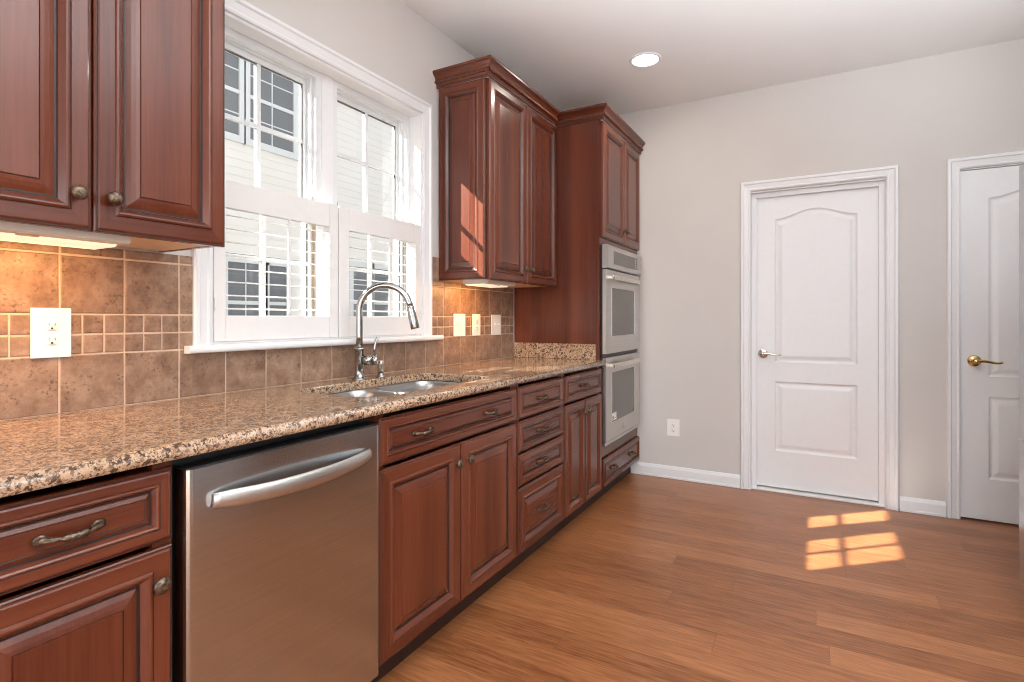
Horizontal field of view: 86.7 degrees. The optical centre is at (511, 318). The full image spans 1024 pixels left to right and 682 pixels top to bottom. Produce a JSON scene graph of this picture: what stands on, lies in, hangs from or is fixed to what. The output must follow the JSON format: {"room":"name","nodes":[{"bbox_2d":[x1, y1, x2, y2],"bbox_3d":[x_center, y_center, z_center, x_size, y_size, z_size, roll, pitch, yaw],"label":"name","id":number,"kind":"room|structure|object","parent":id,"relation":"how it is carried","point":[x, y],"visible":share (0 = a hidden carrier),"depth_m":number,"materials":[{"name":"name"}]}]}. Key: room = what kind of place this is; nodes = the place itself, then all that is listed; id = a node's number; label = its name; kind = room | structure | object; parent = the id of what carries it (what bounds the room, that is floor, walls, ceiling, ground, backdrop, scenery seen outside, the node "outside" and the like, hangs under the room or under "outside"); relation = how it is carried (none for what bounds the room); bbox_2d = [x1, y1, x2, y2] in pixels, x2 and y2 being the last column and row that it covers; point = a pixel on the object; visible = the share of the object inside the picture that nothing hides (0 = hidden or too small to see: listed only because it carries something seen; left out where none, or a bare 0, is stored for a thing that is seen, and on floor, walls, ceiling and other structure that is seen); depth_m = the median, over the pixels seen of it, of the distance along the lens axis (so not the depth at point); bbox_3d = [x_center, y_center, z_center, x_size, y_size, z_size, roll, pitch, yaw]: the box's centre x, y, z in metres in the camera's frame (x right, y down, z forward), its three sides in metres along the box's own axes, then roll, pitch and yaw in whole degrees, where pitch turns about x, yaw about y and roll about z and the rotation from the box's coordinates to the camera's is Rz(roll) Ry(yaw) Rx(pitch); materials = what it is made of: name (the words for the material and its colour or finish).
{"room":"kitchen","nodes":[
{"label":"kitchen","id":0,"kind":"room"},
{"bbox_2d":[111,0,554,356],"bbox_3d":[-1.382,-0.202,1.355,0.160,2.744,7.415,0,0,29],"label":"wall","id":1,"kind":"structure","parent":0,"point":[391,40],"depth_m":2.60,"materials":[{"name":"beige paint"}]},
{"bbox_2d":[0,0,224,252],"bbox_3d":[-1.094,-0.766,1.331,0.366,1.124,0.743,0,0,29],"label":"upper cabinet","id":2,"kind":"object","parent":1,"relation":"attached to","point":[112,112],"visible":0.99,"depth_m":1.30,"materials":[{"name":"brown wood"}]},
{"bbox_2d":[0,221,129,249],"bbox_3d":[-1.125,-0.196,1.233,0.158,0.028,0.392,0,0,29],"label":"light","id":3,"kind":"object","parent":2,"relation":"attached to","point":[9,231],"visible":0.97,"depth_m":1.26,"materials":[{"name":"white plastic"}]},
{"bbox_2d":[15,233,38,236],"bbox_3d":[-1.079,-0.186,1.207,0.010,0.003,0.040,0,0,29],"label":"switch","id":4,"kind":"object","parent":3,"relation":"attached to","point":[16,234],"depth_m":1.20,"materials":[{"name":"white plastic"}]},
{"bbox_2d":[0,241,512,420],"bbox_3d":[-0.710,-0.039,2.380,0.009,0.588,2.936,0,0,29],"label":"tile backsplash","id":5,"kind":"structure","parent":1,"relation":"attached to","point":[131,311],"depth_m":1.64,"materials":[{"name":"stone"}]},
{"bbox_2d":[30,308,70,358],"bbox_3d":[-1.225,0.037,1.442,0.008,0.132,0.088,0,0,29],"label":"wall outlet","id":6,"kind":"object","parent":5,"relation":"attached to","point":[50,328],"visible":1,"depth_m":1.44,"materials":[{"name":"white plastic"}]},
{"bbox_2d":[44,320,58,330],"bbox_3d":[-1.222,0.018,1.441,0.002,0.027,0.033,0,0,29],"label":"receptacle","id":7,"kind":"object","parent":6,"relation":"attached to","point":[49,325],"depth_m":1.44,"materials":[{"name":"white plastic"}]},
{"bbox_2d":[44,335,58,344],"bbox_3d":[-1.222,0.057,1.441,0.002,0.027,0.033,0,0,29],"label":"receptacle","id":8,"kind":"object","parent":6,"relation":"attached to","point":[48,339],"depth_m":1.44,"materials":[{"name":"white plastic"}]},
{"bbox_2d":[453,314,464,336],"bbox_3d":[-0.296,0.035,3.093,0.017,0.128,0.113,0,0,29],"label":"light switch","id":9,"kind":"object","parent":5,"relation":"attached to","point":[458,319],"visible":1,"depth_m":3.08,"materials":[{"name":"white plastic"}]},
{"bbox_2d":[472,314,479,335],"bbox_3d":[-0.213,0.035,3.250,0.008,0.129,0.085,0,0,29],"label":"wall outlet","id":10,"kind":"object","parent":5,"relation":"attached to","point":[475,317],"visible":1,"depth_m":3.24,"materials":[{"name":"white plastic"}]},
{"bbox_2d":[491,315,500,334],"bbox_3d":[-0.097,0.037,3.447,0.017,0.129,0.113,0,0,29],"label":"light switch","id":11,"kind":"object","parent":5,"relation":"attached to","point":[495,319],"visible":1,"depth_m":3.44,"materials":[{"name":"white plastic"}]},
{"bbox_2d":[225,26,320,315],"bbox_3d":[-0.988,-0.489,2.129,0.084,1.137,0.524,0,0,29],"label":"window","id":12,"kind":"structure","parent":1,"relation":"in","point":[237,44],"depth_m":2.30,"materials":[{"name":"white plastic"}]},
{"bbox_2d":[213,179,337,341],"bbox_3d":[-0.885,-0.204,2.087,0.046,0.564,0.550,0,0,29],"label":"window shutter","id":13,"kind":"object","parent":12,"relation":"attached to","point":[242,197],"visible":0.84,"depth_m":2.07,"materials":[{"name":"white paint"}]},
{"bbox_2d":[184,0,443,353],"bbox_3d":[-0.786,-0.510,2.374,0.201,1.244,1.356,0,0,29],"label":"trim","id":14,"kind":"structure","parent":1,"relation":"attached to","point":[241,16],"depth_m":2.35,"materials":[{"name":"white paint"}]},
{"bbox_2d":[333,80,409,316],"bbox_3d":[-0.701,-0.489,2.640,0.084,1.137,0.522,0,0,29],"label":"window","id":15,"kind":"structure","parent":1,"relation":"in","point":[344,95],"depth_m":2.78,"materials":[{"name":"white plastic"}]},
{"bbox_2d":[338,206,420,336],"bbox_3d":[-0.613,-0.204,2.573,0.046,0.564,0.551,0,0,29],"label":"window shutter","id":16,"kind":"object","parent":15,"relation":"attached to","point":[349,220],"visible":0.94,"depth_m":2.52,"materials":[{"name":"white paint"}]},
{"bbox_2d":[433,55,559,287],"bbox_3d":[-0.046,-0.766,3.203,0.366,1.124,0.898,0,0,29],"label":"upper cabinet","id":17,"kind":"object","parent":1,"relation":"attached to","point":[498,156],"visible":1,"depth_m":2.91,"materials":[{"name":"brown wood"}]},
{"bbox_2d":[463,279,514,287],"bbox_3d":[-0.125,-0.196,3.018,0.158,0.028,0.295,0,0,29],"label":"light","id":18,"kind":"object","parent":17,"relation":"attached to","point":[479,282],"visible":0.98,"depth_m":2.93,"materials":[{"name":"white plastic"}]},
{"bbox_2d":[378,472,1023,681],"bbox_3d":[0.193,1.200,0.474,3.451,0.060,7.415,0,0,29],"label":"floor","id":19,"kind":"structure","parent":0,"point":[659,579],"depth_m":2.28,"materials":[{"name":"brown wood"}]},
{"bbox_2d":[0,461,171,681],"bbox_3d":[-1.046,0.730,1.115,0.656,0.880,0.363,0,0,29],"label":"base cabinet","id":20,"kind":"object","parent":19,"relation":"on","point":[86,565],"visible":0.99,"depth_m":1.00,"materials":[{"name":"brown wood"}]},
{"bbox_2d":[171,417,378,681],"bbox_3d":[-0.786,0.731,1.521,0.677,0.870,0.590,0,0,29],"label":"dishwasher","id":21,"kind":"object","parent":19,"relation":"on","point":[274,541],"visible":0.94,"depth_m":1.33,"materials":[{"name":"silver metal"}]},
{"bbox_2d":[367,385,515,681],"bbox_3d":[-0.449,0.730,2.181,0.656,0.880,0.881,0,0,29],"label":"base cabinet","id":22,"kind":"object","parent":19,"relation":"on","point":[447,471],"visible":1,"depth_m":1.93,"materials":[{"name":"brown wood"}]},
{"bbox_2d":[0,357,605,497],"bbox_3d":[-0.423,0.273,2.233,0.652,0.033,2.959,0,0,29],"label":"countertop","id":23,"kind":"structure","parent":22,"relation":"on","point":[38,452],"depth_m":1.37,"materials":[{"name":"beige stone"}]},
{"bbox_2d":[376,360,385,377],"bbox_3d":[-0.575,0.219,2.376,0.042,0.074,0.042,0,0,29],"label":"soap dispenser","id":24,"kind":"object","parent":23,"relation":"on","point":[380,367],"visible":0.97,"depth_m":2.36,"materials":[{"name":"silver metal"}]},
{"bbox_2d":[352,282,418,379],"bbox_3d":[-0.535,0.050,2.296,0.284,0.412,0.064,0,0,3],"label":"kitchen faucet","id":25,"kind":"object","parent":23,"relation":"on","point":[361,360],"visible":1,"depth_m":2.29,"materials":[{"name":"silver metal"}]},
{"bbox_2d":[327,380,486,416],"bbox_3d":[-0.437,0.386,2.167,0.447,0.190,0.807,0,0,29],"label":"sink","id":26,"kind":"object","parent":23,"relation":"in","point":[398,388],"visible":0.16,"depth_m":2.23,"materials":[{"name":"metal"}]},
{"bbox_2d":[514,342,595,359],"bbox_3d":[0.271,0.207,3.527,0.578,0.098,0.021,0,0,29],"label":"granite splash","id":27,"kind":"object","parent":23,"relation":"on","point":[521,349],"visible":1,"depth_m":3.51,"materials":[{"name":"brown stone"}]},
{"bbox_2d":[504,375,563,575],"bbox_3d":[-0.106,0.730,2.790,0.659,0.880,0.515,0,0,29],"label":"base cabinet","id":28,"kind":"object","parent":19,"relation":"on","point":[539,422],"visible":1,"depth_m":2.61,"materials":[{"name":"brown wood"}]},
{"bbox_2d":[552,367,601,536],"bbox_3d":[0.160,0.730,3.269,0.656,0.880,0.579,0,0,29],"label":"base cabinet","id":29,"kind":"object","parent":19,"relation":"on","point":[582,434],"visible":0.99,"depth_m":3.08,"materials":[{"name":"brown wood"}]},
{"bbox_2d":[514,102,644,503],"bbox_3d":[0.500,-0.080,3.864,0.668,2.498,0.869,0,0,29],"label":"tall cabinet","id":30,"kind":"object","parent":19,"relation":"on","point":[598,171],"visible":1,"depth_m":3.50,"materials":[{"name":"brown wood"}]},
{"bbox_2d":[600,244,640,446],"bbox_3d":[0.538,0.167,3.831,0.612,1.270,0.733,0,0,29],"label":"double wall oven","id":31,"kind":"object","parent":30,"relation":"in","point":[620,269],"visible":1,"depth_m":3.61,"materials":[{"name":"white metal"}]},
{"bbox_2d":[1019,163,1023,582],"bbox_3d":[2.239,0.270,1.648,0.967,1.800,0.944,0,0,29],"label":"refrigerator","id":32,"kind":"object","parent":19,"relation":"on","point":[1021,167],"visible":1,"depth_m":2.22,"materials":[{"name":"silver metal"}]},
{"bbox_2d":[401,0,1023,114],"bbox_3d":[0.154,-1.614,0.404,3.770,0.080,7.575,0,0,29],"label":"ceiling","id":33,"kind":"structure","parent":0,"point":[574,54],"depth_m":3.02,"materials":[{"name":"white paint"}]},
{"bbox_2d":[629,52,661,67],"bbox_3d":[0.810,-1.569,3.293,0.194,0.009,0.194,0,0,29],"label":"recessed light","id":34,"kind":"object","parent":33,"relation":"in","point":[645,59],"visible":1,"depth_m":3.28,"materials":[{"name":"white paint"}]},
{"bbox_2d":[601,38,1023,516],"bbox_3d":[1.960,-0.202,3.630,3.450,2.744,0.140,0,0,29],"label":"wall","id":35,"kind":"structure","parent":0,"point":[917,115],"depth_m":3.61,"materials":[{"name":"beige paint"}]},
{"bbox_2d":[667,419,679,436],"bbox_3d":[1.184,0.798,3.979,0.090,0.124,0.008,0,0,29],"label":"wall outlet","id":36,"kind":"object","parent":35,"relation":"attached to","point":[673,425],"visible":1,"depth_m":3.98,"materials":[{"name":"white plastic"}]},
{"bbox_2d":[631,461,740,487],"bbox_3d":[1.245,1.126,3.940,0.769,0.088,0.018,0,0,29],"label":"baseboard","id":37,"kind":"structure","parent":35,"relation":"attached to","point":[665,471],"depth_m":3.92,"materials":[{"name":"white paint"}]},
{"bbox_2d":[757,187,877,500],"bbox_3d":[1.996,0.144,3.575,0.762,2.008,0.100,0,0,29],"label":"door","id":38,"kind":"structure","parent":35,"relation":"in","point":[817,253],"depth_m":3.58,"materials":[{"name":"white paint"}]},
{"bbox_2d":[741,165,898,510],"bbox_3d":[2.005,0.116,3.592,0.894,2.109,0.161,0,0,29],"label":"trim","id":39,"kind":"structure","parent":35,"relation":"attached to","point":[888,187],"depth_m":3.42,"materials":[{"name":"white paint"}]},
{"bbox_2d":[900,496,945,516],"bbox_3d":[2.464,1.126,3.257,0.222,0.088,0.018,0,0,29],"label":"baseboard","id":40,"kind":"structure","parent":35,"relation":"attached to","point":[907,504],"depth_m":3.25,"materials":[{"name":"white paint"}]},
{"bbox_2d":[947,151,1023,518],"bbox_3d":[2.988,0.115,3.042,0.890,2.110,0.161,0,0,29],"label":"trim","id":41,"kind":"structure","parent":35,"relation":"attached to","point":[954,165],"depth_m":3.18,"materials":[{"name":"white paint"}]},
{"bbox_2d":[960,165,1020,524],"bbox_3d":[2.957,0.147,2.986,0.758,2.026,0.100,0,0,29],"label":"door","id":42,"kind":"structure","parent":35,"relation":"in","point":[989,198],"depth_m":3.12,"materials":[{"name":"white paint"}]},
{"label":"outside","id":43,"kind":"structure","parent":0,"visible":0},
{"bbox_3d":[-12.280,1.820,12.606,29.830,0.100,50.000,0,0,29],"label":"ground","id":44,"kind":"structure","parent":43,"visible":0},
{"bbox_2d":[225,52,392,315],"bbox_3d":[-5.928,-1.630,8.476,5.750,6.800,17.600,0,0,29],"label":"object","id":45,"kind":"structure","parent":44,"relation":"on","point":[279,95],"depth_m":7.86,"materials":[{"name":"beige plastic"}]},
{"bbox_2d":[225,64,238,114],"bbox_3d":[-3.838,-3.045,6.976,0.018,1.170,0.703,0,0,29],"label":"window","id":46,"kind":"structure","parent":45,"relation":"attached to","point":[231,70],"depth_m":7.20,"materials":[{"name":"white plastic"}]},
{"bbox_2d":[228,263,258,315],"bbox_3d":[-3.616,-0.220,7.371,0.018,1.080,0.530,0,0,29],"label":"window","id":47,"kind":"structure","parent":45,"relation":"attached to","point":[233,275],"depth_m":7.35,"materials":[{"name":"white plastic"}]},
{"bbox_2d":[250,73,293,145],"bbox_3d":[-3.416,-3.045,7.730,0.018,1.170,0.708,0,0,29],"label":"window","id":48,"kind":"structure","parent":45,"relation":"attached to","point":[277,92],"depth_m":7.77,"materials":[{"name":"white plastic"}]},
{"bbox_2d":[270,284,286,305],"bbox_3d":[-3.380,-0.220,7.795,0.018,0.556,0.320,0,0,29],"label":"grille","id":49,"kind":"object","parent":45,"relation":"attached to","point":[275,291],"depth_m":7.83,"materials":[{"name":"white plastic"}]},
{"bbox_2d":[374,302,388,304],"bbox_3d":[-2.337,-0.280,9.657,0.018,0.616,0.390,0,0,29],"label":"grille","id":50,"kind":"object","parent":45,"relation":"attached to","point":[375,303],"depth_m":9.66,"materials":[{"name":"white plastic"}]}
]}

